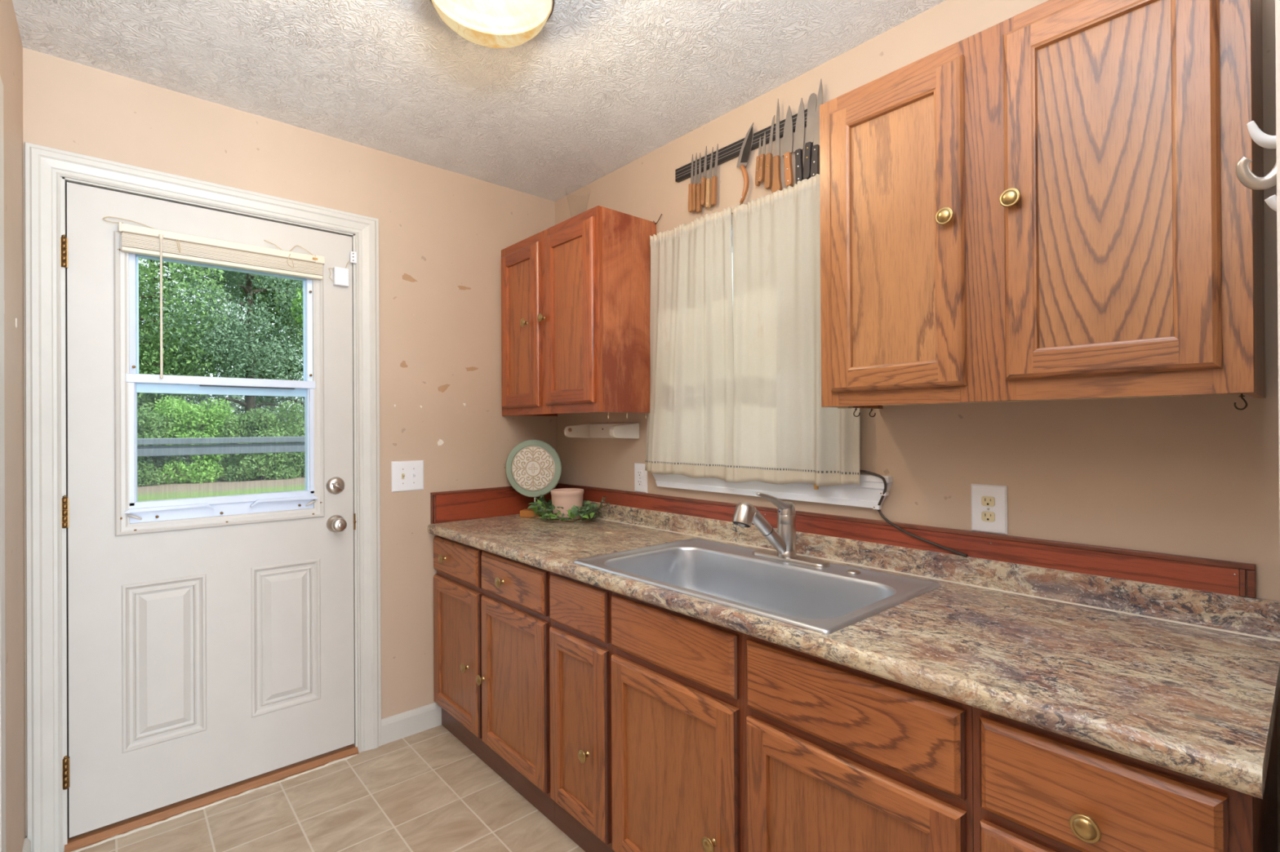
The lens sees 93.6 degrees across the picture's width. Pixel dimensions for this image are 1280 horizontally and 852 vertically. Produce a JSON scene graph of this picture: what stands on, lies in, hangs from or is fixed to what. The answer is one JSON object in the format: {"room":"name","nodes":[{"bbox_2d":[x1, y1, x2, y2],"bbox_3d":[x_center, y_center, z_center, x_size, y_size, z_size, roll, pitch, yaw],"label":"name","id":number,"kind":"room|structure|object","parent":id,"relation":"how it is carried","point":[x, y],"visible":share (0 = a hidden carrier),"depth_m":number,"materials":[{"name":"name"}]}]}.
{"room":"kitchen","nodes":[
{"label":"kitchen","id":0,"kind":"room"},
{"bbox_2d":[0,0,25,851],"bbox_3d":[-0.905,0.079,0.648,0.122,2.440,2.950,0,0,-41],"label":"wall","id":1,"kind":"structure","parent":0,"point":[11,44],"depth_m":1.60,"materials":[{"name":"beige paint"}]},
{"bbox_2d":[0,75,5,851],"bbox_3d":[-1.492,0.245,1.404,0.003,2.120,0.082,0,0,-41],"label":"trim","id":2,"kind":"structure","parent":1,"relation":"attached to","point":[2,639],"depth_m":1.40,"materials":[{"name":"white paint"}]},
{"bbox_2d":[22,837,31,851],"bbox_3d":[-1.667,1.261,1.613,0.012,0.090,0.440,0,0,-41],"label":"baseboard","id":3,"kind":"structure","parent":1,"relation":"attached to","point":[26,847],"depth_m":1.75,"materials":[{"name":"white paint"}]},
{"bbox_2d":[22,47,555,838],"bbox_3d":[-1.169,0.086,2.475,2.146,2.440,0.141,0,0,-41],"label":"wall","id":4,"kind":"structure","parent":0,"point":[443,233],"depth_m":2.53,"materials":[{"name":"beige paint"}]},
{"bbox_2d":[24,142,381,851],"bbox_3d":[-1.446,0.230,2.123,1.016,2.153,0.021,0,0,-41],"label":"trim","id":5,"kind":"structure","parent":4,"relation":"attached to","point":[44,166],"depth_m":1.83,"materials":[{"name":"white paint"}]},
{"bbox_2d":[60,182,355,839],"bbox_3d":[-1.454,0.259,2.122,0.850,2.034,0.116,0,0,-41],"label":"door","id":6,"kind":"structure","parent":4,"relation":"in","point":[211,640],"depth_m":2.06,"materials":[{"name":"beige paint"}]},
{"bbox_2d":[102,216,324,378],"bbox_3d":[-1.455,-0.418,2.104,0.636,0.525,0.040,0,0,-41],"label":"mini blind","id":7,"kind":"object","parent":6,"relation":"attached to","point":[138,240],"visible":1,"depth_m":2.07,"materials":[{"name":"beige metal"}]},
{"bbox_2d":[328,261,350,287],"bbox_3d":[-1.183,-0.607,2.369,0.082,0.108,0.026,0,0,-41],"label":"sensor","id":8,"kind":"object","parent":6,"relation":"attached to","point":[340,275],"visible":1,"depth_m":2.36,"materials":[{"name":"white plastic"}]},
{"bbox_2d":[350,251,356,263],"bbox_3d":[-1.144,-0.672,2.397,0.023,0.045,0.013,0,0,-41],"label":"magnet","id":9,"kind":"object","parent":4,"relation":"attached to","point":[353,255],"visible":1,"depth_m":2.39,"materials":[{"name":"white plastic"}]},
{"bbox_2d":[391,460,423,492],"bbox_3d":[-0.978,0.211,2.537,0.136,0.127,0.020,0,0,-41],"label":"light switch","id":10,"kind":"object","parent":4,"relation":"attached to","point":[406,476],"visible":1,"depth_m":2.54,"materials":[{"name":"white plastic"}]},
{"bbox_2d":[381,702,441,745],"bbox_3d":[-0.967,1.254,2.543,0.256,0.100,0.014,0,0,-41],"label":"baseboard","id":11,"kind":"structure","parent":4,"relation":"attached to","point":[400,726],"depth_m":2.53,"materials":[{"name":"white paint"}]},
{"bbox_2d":[430,486,555,524],"bbox_3d":[-0.666,0.355,2.813,0.638,0.136,0.015,0,0,-41],"label":"trim board","id":12,"kind":"object","parent":4,"relation":"attached to","point":[483,503],"visible":0.83,"depth_m":2.74,"materials":[{"name":"brown wood"}]},
{"bbox_2d":[78,724,585,851],"bbox_3d":[-0.105,1.341,-0.984,5.140,0.100,6.760,0,0,-41],"label":"floor","id":13,"kind":"structure","parent":0,"point":[425,791],"depth_m":2.02,"materials":[{"name":"beige tile"}]},
{"bbox_2d":[64,743,358,851],"bbox_3d":[-1.490,1.294,2.171,0.847,0.026,0.158,0,0,-41],"label":"threshold","id":14,"kind":"object","parent":13,"relation":"on","point":[97,835],"visible":0.53,"depth_m":2.07,"materials":[{"name":"brown wood"}]},
{"bbox_2d":[70,754,357,851],"bbox_3d":[-1.436,1.305,2.105,0.841,0.011,0.018,0,0,-41],"label":"caulk","id":15,"kind":"structure","parent":13,"relation":"on","point":[180,815],"depth_m":2.04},
{"bbox_2d":[433,535,555,824],"bbox_3d":[-0.372,0.881,2.477,0.670,0.838,0.901,0,0,-41],"label":"base cabinet","id":16,"kind":"object","parent":13,"relation":"on","point":[491,611],"visible":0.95,"depth_m":2.20,"materials":[{"name":"brown wood"}]},
{"bbox_2d":[427,500,1279,799],"bbox_3d":[0.161,0.401,1.877,0.664,0.110,2.516,0,0,-41],"label":"countertop","id":17,"kind":"structure","parent":16,"relation":"on","point":[1180,680],"depth_m":1.17,"materials":[{"name":"stone"}]},
{"bbox_2d":[506,440,561,517],"bbox_3d":[-0.495,0.242,2.797,0.268,0.358,0.064,0,0,9],"label":"decorative plate","id":18,"kind":"object","parent":17,"relation":"on","point":[533,467],"visible":0.99,"depth_m":2.79,"materials":[{"name":"green ceramic"}]},
{"bbox_2d":[551,488,583,519],"bbox_3d":[-0.331,0.356,2.741,0.151,0.130,0.151,0,0,-41],"label":"pot","id":19,"kind":"object","parent":17,"relation":"on","point":[566,498],"visible":0.82,"depth_m":2.68,"materials":[{"name":"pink ceramic"}]},
{"bbox_2d":[527,494,609,524],"bbox_3d":[-0.345,0.368,2.718,0.264,0.114,0.415,0,0,-41],"label":"leaf garland","id":20,"kind":"object","parent":17,"relation":"on","point":[539,506],"visible":0.86,"depth_m":2.65,"materials":[{"name":"green plant"}]},
{"bbox_2d":[573,537,940,634],"bbox_3d":[0.287,0.499,1.695,0.544,0.188,0.874,0,0,-41],"label":"sink","id":21,"kind":"object","parent":17,"relation":"in","point":[835,597],"visible":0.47,"depth_m":1.77,"materials":[{"name":"silver metal"}]},
{"bbox_2d":[732,492,830,568],"bbox_3d":[0.389,0.304,1.784,0.244,0.214,0.267,0,0,-41],"label":"faucet","id":22,"kind":"object","parent":17,"relation":"on","point":[784,541],"visible":1,"depth_m":1.81,"materials":[{"name":"silver metal"}]},
{"bbox_2d":[859,470,967,557],"bbox_3d":[0.752,0.235,1.673,0.030,0.214,0.296,0,0,-41],"label":"power cable","id":23,"kind":"object","parent":17,"relation":"on","point":[884,493],"visible":1,"depth_m":1.72,"materials":[{"name":"black plastic"}]},
{"bbox_2d":[549,571,613,851],"bbox_3d":[0.032,0.877,2.020,0.670,0.838,0.318,0,0,-41],"label":"base cabinet","id":24,"kind":"object","parent":13,"relation":"on","point":[580,646],"visible":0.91,"depth_m":1.80,"materials":[{"name":"brown wood"}]},
{"bbox_2d":[611,591,973,851],"bbox_3d":[0.453,0.874,1.543,0.670,0.838,0.953,0,0,-41],"label":"base cabinet","id":25,"kind":"object","parent":13,"relation":"on","point":[724,740],"visible":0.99,"depth_m":1.29,"materials":[{"name":"brown wood"}]},
{"bbox_2d":[972,706,1277,851],"bbox_3d":[0.877,0.870,1.063,0.670,0.838,0.325,0,0,-41],"label":"base cabinet","id":26,"kind":"object","parent":13,"relation":"on","point":[1036,789],"visible":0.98,"depth_m":0.87,"materials":[{"name":"brown wood"}]},
{"bbox_2d":[12,0,946,201],"bbox_3d":[-0.120,-1.199,-0.978,5.140,0.100,6.760,0,0,-41],"label":"ceiling","id":27,"kind":"structure","parent":0,"point":[603,86],"depth_m":1.89,"materials":[{"name":"white paint"}]},
{"bbox_2d":[430,0,554,48],"bbox_3d":[-0.369,-1.060,1.486,0.312,0.163,0.312,0,0,-41],"label":"ceiling lamp","id":28,"kind":"object","parent":27,"relation":"attached to","point":[492,24],"visible":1,"depth_m":1.47,"materials":[{"name":"white glass"}]},
{"bbox_2d":[555,0,1279,851],"bbox_3d":[1.813,0.063,0.614,0.140,2.440,6.600,0,0,-41],"label":"wall","id":29,"kind":"structure","parent":0,"point":[1197,476],"depth_m":1.49,"materials":[{"name":"beige paint"}]},
{"bbox_2d":[501,205,656,416],"bbox_3d":[-0.309,-0.443,2.642,0.350,0.783,0.754,0,0,-41],"label":"upper cabinet","id":30,"kind":"object","parent":29,"relation":"attached to","point":[575,292],"visible":0.99,"depth_m":2.41,"materials":[{"name":"brown wood"}]},
{"bbox_2d":[564,422,639,439],"bbox_3d":[-0.173,0.022,2.646,0.146,0.068,0.359,0,0,-41],"label":"paper towel holder","id":31,"kind":"object","parent":29,"relation":"attached to","point":[622,430],"visible":1,"depth_m":2.72,"materials":[{"name":"white plastic"}]},
{"bbox_2d":[634,463,647,493],"bbox_3d":[0.002,0.221,2.551,0.010,0.122,0.080,0,0,-41],"label":"wall outlet","id":32,"kind":"object","parent":29,"relation":"attached to","point":[640,474],"visible":0.98,"depth_m":2.54,"materials":[{"name":"white plastic"}]},
{"bbox_2d":[637,480,642,485],"bbox_3d":[0.000,0.240,2.550,0.004,0.025,0.031,0,0,-41],"label":"receptacle","id":33,"kind":"object","parent":32,"relation":"attached to","point":[639,482],"depth_m":2.55,"materials":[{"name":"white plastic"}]},
{"bbox_2d":[637,470,642,476],"bbox_3d":[0.000,0.201,2.550,0.004,0.025,0.031,0,0,-41],"label":"receptacle","id":34,"kind":"object","parent":32,"relation":"attached to","point":[639,472],"depth_m":2.55,"materials":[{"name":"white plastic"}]},
{"bbox_2d":[653,213,662,235],"bbox_3d":[0.071,-0.817,2.463,0.008,0.095,0.050,0,0,-44],"label":"wire loop","id":35,"kind":"object","parent":29,"relation":"attached to","point":[661,214],"visible":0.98,"depth_m":2.46,"materials":[{"name":"white metal"}]},
{"bbox_2d":[675,109,807,182],"bbox_3d":[0.360,-0.991,2.134,0.018,0.048,0.650,0,0,-41],"label":"rack","id":36,"kind":"object","parent":29,"relation":"attached to","point":[732,151],"visible":0.64,"depth_m":2.16,"materials":[{"name":"black metal"}]},
{"bbox_2d":[688,154,693,213],"bbox_3d":[0.195,-0.930,2.300,0.016,0.221,0.020,0,0,-41],"label":"kitchen knife","id":37,"kind":"object","parent":36,"relation":"attached to","point":[690,187],"visible":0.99,"depth_m":2.29,"materials":[{"name":"wood"}]},
{"bbox_2d":[692,153,697,212],"bbox_3d":[0.208,-0.928,2.285,0.016,0.221,0.018,0,0,-41],"label":"kitchen knife","id":38,"kind":"object","parent":36,"relation":"attached to","point":[694,185],"visible":0.98,"depth_m":2.28,"materials":[{"name":"wood"}]},
{"bbox_2d":[696,153,702,213],"bbox_3d":[0.223,-0.919,2.268,0.017,0.224,0.017,0,0,-41],"label":"kitchen knife","id":39,"kind":"object","parent":36,"relation":"attached to","point":[699,207],"visible":1,"depth_m":2.26,"materials":[{"name":"wood"}]},
{"bbox_2d":[700,146,706,205],"bbox_3d":[0.239,-0.937,2.249,0.017,0.219,0.024,0,0,-41],"label":"kitchen knife","id":40,"kind":"object","parent":36,"relation":"attached to","point":[703,194],"visible":1,"depth_m":2.25,"materials":[{"name":"wood"}]},
{"bbox_2d":[705,146,713,208],"bbox_3d":[0.257,-0.922,2.229,0.017,0.220,0.030,0,0,-41],"label":"kitchen knife","id":41,"kind":"object","parent":36,"relation":"attached to","point":[708,181],"visible":0.99,"depth_m":2.23,"materials":[{"name":"wood"}]},
{"bbox_2d":[711,143,718,205],"bbox_3d":[0.275,-0.925,2.210,0.016,0.220,0.029,0,0,-41],"label":"kitchen knife","id":42,"kind":"object","parent":36,"relation":"attached to","point":[714,179],"visible":1,"depth_m":2.21,"materials":[{"name":"wood"}]},
{"bbox_2d":[736,123,753,205],"bbox_3d":[0.365,-0.910,2.105,0.021,0.282,0.076,0,0,-41],"label":"kitchen knife","id":43,"kind":"object","parent":36,"relation":"attached to","point":[745,150],"visible":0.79,"depth_m":2.10,"materials":[{"name":"wood"}]},
{"bbox_2d":[755,136,761,186],"bbox_3d":[0.406,-0.909,2.061,0.017,0.168,0.019,0,0,-41],"label":"kitchen knife","id":44,"kind":"object","parent":36,"relation":"attached to","point":[757,184],"visible":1,"depth_m":2.06,"materials":[{"name":"metal"}]},
{"bbox_2d":[758,131,765,182],"bbox_3d":[0.416,-0.918,2.049,0.017,0.168,0.025,0,0,-41],"label":"kitchen knife","id":45,"kind":"object","parent":36,"relation":"attached to","point":[762,157],"visible":1,"depth_m":2.04,"materials":[{"name":"metal"}]},
{"bbox_2d":[764,115,774,189],"bbox_3d":[0.437,-0.922,2.025,0.017,0.240,0.037,0,0,-41],"label":"kitchen knife","id":46,"kind":"object","parent":36,"relation":"attached to","point":[768,169],"visible":1,"depth_m":2.02,"materials":[{"name":"metal"}]},
{"bbox_2d":[771,98,782,192],"bbox_3d":[0.456,-0.931,2.005,0.016,0.321,0.035,0,0,-41],"label":"kitchen knife","id":47,"kind":"object","parent":36,"relation":"attached to","point":[776,183],"visible":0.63,"depth_m":2.00,"materials":[{"name":"metal"}]},
{"bbox_2d":[782,106,793,186],"bbox_3d":[0.482,-0.918,1.974,0.017,0.266,0.043,0,0,-41],"label":"kitchen knife","id":48,"kind":"object","parent":36,"relation":"attached to","point":[787,146],"visible":0.93,"depth_m":1.97,"materials":[{"name":"metal"}]},
{"bbox_2d":[793,97,804,184],"bbox_3d":[0.511,-0.918,1.941,0.017,0.277,0.043,0,0,-41],"label":"kitchen knife","id":49,"kind":"object","parent":36,"relation":"attached to","point":[798,144],"visible":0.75,"depth_m":1.94,"materials":[{"name":"metal"}]},
{"bbox_2d":[803,93,817,179],"bbox_3d":[0.540,-0.921,1.909,0.017,0.269,0.045,0,0,-41],"label":"kitchen knife","id":50,"kind":"object","parent":36,"relation":"attached to","point":[811,105],"visible":0.84,"depth_m":1.91,"materials":[{"name":"metal"}]},
{"bbox_2d":[809,79,822,177],"bbox_3d":[0.555,-0.933,1.891,0.017,0.311,0.040,0,0,-41],"label":"kitchen knife","id":51,"kind":"object","parent":36,"relation":"attached to","point":[815,166],"visible":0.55,"depth_m":1.89,"materials":[{"name":"metal"}]},
{"bbox_2d":[652,217,893,508],"bbox_3d":[0.421,-0.256,2.146,0.137,0.998,1.020,0,0,-41],"label":"window","id":52,"kind":"structure","parent":29,"relation":"in","point":[867,494],"depth_m":1.95,"materials":[{"name":"white plastic"}]},
{"bbox_2d":[813,484,818,489],"bbox_3d":[0.553,0.175,1.884,0.016,0.050,0.016,0,0,-41],"label":"wooden peg","id":53,"kind":"object","parent":52,"relation":"attached to","point":[815,487],"visible":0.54,"depth_m":1.88,"materials":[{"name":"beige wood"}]},
{"bbox_2d":[555,483,1256,598],"bbox_3d":[0.395,0.312,2.102,0.015,0.066,2.461,0,0,-41],"label":"trim board","id":54,"kind":"object","parent":29,"relation":"attached to","point":[1214,575],"visible":0.88,"depth_m":1.51,"materials":[{"name":"red wood"}]},
{"bbox_2d":[582,500,1279,639],"bbox_3d":[0.398,0.380,2.086,0.033,0.070,2.516,0,0,-41],"label":"backsplash","id":55,"kind":"structure","parent":29,"relation":"attached to","point":[1240,614],"depth_m":1.47,"materials":[{"name":"stone"}]},
{"bbox_2d":[971,484,1007,534],"bbox_3d":[0.894,0.213,1.541,0.010,0.124,0.084,0,0,-41],"label":"wall outlet","id":56,"kind":"object","parent":29,"relation":"attached to","point":[988,502],"visible":1,"depth_m":1.54,"materials":[{"name":"white plastic"}]},
{"bbox_2d":[981,511,995,522],"bbox_3d":[0.892,0.232,1.539,0.004,0.025,0.031,0,0,-41],"label":"receptacle","id":57,"kind":"object","parent":56,"relation":"attached to","point":[986,516],"depth_m":1.54,"materials":[{"name":"beige plastic"}]},
{"bbox_2d":[981,496,995,506],"bbox_3d":[0.892,0.193,1.539,0.004,0.025,0.031,0,0,-41],"label":"receptacle","id":58,"kind":"object","parent":56,"relation":"attached to","point":[986,501],"depth_m":1.54,"materials":[{"name":"beige plastic"}]},
{"bbox_2d":[819,0,1265,408],"bbox_3d":[0.828,-0.446,1.356,0.350,0.787,0.790,0,0,-41],"label":"upper cabinet","id":59,"kind":"object","parent":29,"relation":"attached to","point":[1049,202],"visible":1,"depth_m":1.17,"materials":[{"name":"brown wood"}]},
{"bbox_2d":[837,395,1182,408],"bbox_3d":[0.726,-0.049,1.300,0.034,0.004,0.666,0,0,-39],"label":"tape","id":60,"kind":"object","parent":59,"relation":"attached to","point":[838,407],"visible":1,"depth_m":1.23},
{"bbox_2d":[1233,393,1247,409],"bbox_3d":[1.007,-0.040,1.007,0.008,0.028,0.019,0,0,-23],"label":"hook","id":61,"kind":"object","parent":59,"relation":"attached to","point":[1242,396],"visible":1,"depth_m":1.00,"materials":[{"name":"metal"}]},
{"bbox_3d":[0.363,-0.767,2.113,0.045,0.018,0.937,0,0,-41],"label":"curtain rod","id":62,"kind":"object","parent":29,"relation":"attached to","visible":0},
{"bbox_2d":[644,207,733,482],"bbox_3d":[0.170,-0.287,2.288,0.040,0.974,0.475,0,0,-41],"label":"curtain","id":63,"kind":"object","parent":62,"relation":"hanging from","point":[690,425],"visible":1,"depth_m":2.25,"materials":[{"name":"white fabric"}]},
{"bbox_2d":[732,173,860,486],"bbox_3d":[0.478,-0.290,1.935,0.048,0.976,0.486,0,0,-41],"label":"curtain","id":64,"kind":"object","parent":62,"relation":"hanging from","point":[783,433],"visible":0.8,"depth_m":1.95,"materials":[{"name":"white fabric"}]},
{"bbox_2d":[1275,0,1279,522],"bbox_3d":[0.834,0.069,0.665,1.260,2.440,0.134,0,0,-41],"label":"wall","id":65,"kind":"structure","parent":0,"point":[1277,2],"depth_m":0.30,"materials":[{"name":"beige paint"}]},
{"bbox_2d":[1235,156,1276,190],"bbox_3d":[0.484,-0.201,0.462,0.036,0.042,0.017,0,0,16],"label":"coat hook","id":66,"kind":"object","parent":65,"relation":"attached to","point":[1245,175],"visible":0.94,"depth_m":0.47,"materials":[{"name":"silver metal"}]},
{"bbox_2d":[1246,120,1276,211],"bbox_3d":[0.529,-0.217,0.502,0.016,0.082,0.030,0,0,-41],"label":"coat hook","id":67,"kind":"object","parent":65,"relation":"attached to","point":[1259,137],"visible":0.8,"depth_m":0.50,"materials":[{"name":"white ceramic"}]},
{"label":"outside","id":68,"kind":"structure","parent":0,"visible":0},
{"bbox_2d":[137,454,305,501],"bbox_3d":[-23.642,1.976,29.324,90.000,0.200,69.840,0,0,-41],"label":"ground","id":69,"kind":"structure","parent":68,"point":[220,487],"depth_m":17.15,"materials":[{"name":"green plant"}]},
{"bbox_2d":[137,404,173,486],"bbox_3d":[-15.231,0.567,17.843,2.298,2.668,1.682,0,0,-41],"label":"bush","id":70,"kind":"object","parent":69,"relation":"on","point":[144,431],"visible":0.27,"depth_m":17.93,"materials":[{"name":"green plant"}]},
{"bbox_2d":[137,257,234,427],"bbox_3d":[-17.609,-3.445,20.863,5.943,10.735,5.728,0,0,-41],"label":"leafy tree","id":71,"kind":"object","parent":69,"relation":"on","point":[153,344],"visible":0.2,"depth_m":20.77,"materials":[{"name":"green plant"}]},
{"bbox_2d":[151,395,243,484],"bbox_3d":[-14.098,0.458,19.247,2.386,2.878,1.624,0,0,-44],"label":"bush","id":72,"kind":"object","parent":69,"relation":"on","point":[186,419],"visible":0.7,"depth_m":18.91,"materials":[{"name":"green plant"}]},
{"bbox_2d":[137,259,265,469],"bbox_3d":[-21.274,-5.452,26.542,8.816,14.871,8.443,0,0,-37],"label":"leafy tree","id":73,"kind":"object","parent":69,"relation":"on","point":[158,460],"visible":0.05,"depth_m":26.37,"materials":[{"name":"green plant"}]},
{"bbox_2d":[143,266,304,471],"bbox_3d":[-14.777,-3.838,22.789,5.943,11.500,5.934,0,0,-34],"label":"cedar tree","id":74,"kind":"object","parent":69,"relation":"on","point":[248,350],"visible":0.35,"depth_m":21.73,"materials":[{"name":"green plant"}]},
{"bbox_2d":[207,271,304,466],"bbox_3d":[-17.080,-4.594,30.610,8.858,13.123,8.814,0,0,-41],"label":"leafy tree","id":75,"kind":"object","parent":69,"relation":"on","point":[279,314],"visible":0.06,"depth_m":29.59,"materials":[{"name":"green plant"}]},
{"bbox_2d":[216,407,302,481],"bbox_3d":[-12.669,0.633,20.093,2.479,2.516,1.633,0,0,-41],"label":"bush","id":76,"kind":"object","parent":69,"relation":"on","point":[245,469],"visible":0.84,"depth_m":19.83,"materials":[{"name":"green plant"}]},
{"bbox_2d":[273,400,304,476],"bbox_3d":[-11.703,0.497,21.379,2.444,2.782,1.534,0,0,-44],"label":"bush","id":77,"kind":"object","parent":69,"relation":"on","point":[297,460],"visible":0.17,"depth_m":20.78,"materials":[{"name":"green plant"}]},
{"bbox_2d":[290,287,302,337],"bbox_3d":[-11.921,-2.243,23.464,3.034,8.273,2.278,0,0,-34],"label":"tree","id":78,"kind":"object","parent":69,"relation":"on","point":[298,320],"visible":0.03,"depth_m":22.52,"materials":[{"name":"green plant"}]},
{"bbox_3d":[-2.179,1.633,3.146,6.100,0.040,2.200,0,0,-41],"label":"floor","id":79,"kind":"structure","parent":69,"relation":"on","visible":0},
{"bbox_2d":[137,436,304,457],"bbox_3d":[-2.844,0.847,3.819,5.800,1.543,0.140,0,0,-41],"label":"porch railing","id":80,"kind":"object","parent":79,"relation":"on","point":[260,446],"visible":0.16,"depth_m":3.86,"materials":[{"name":"grey wood"}]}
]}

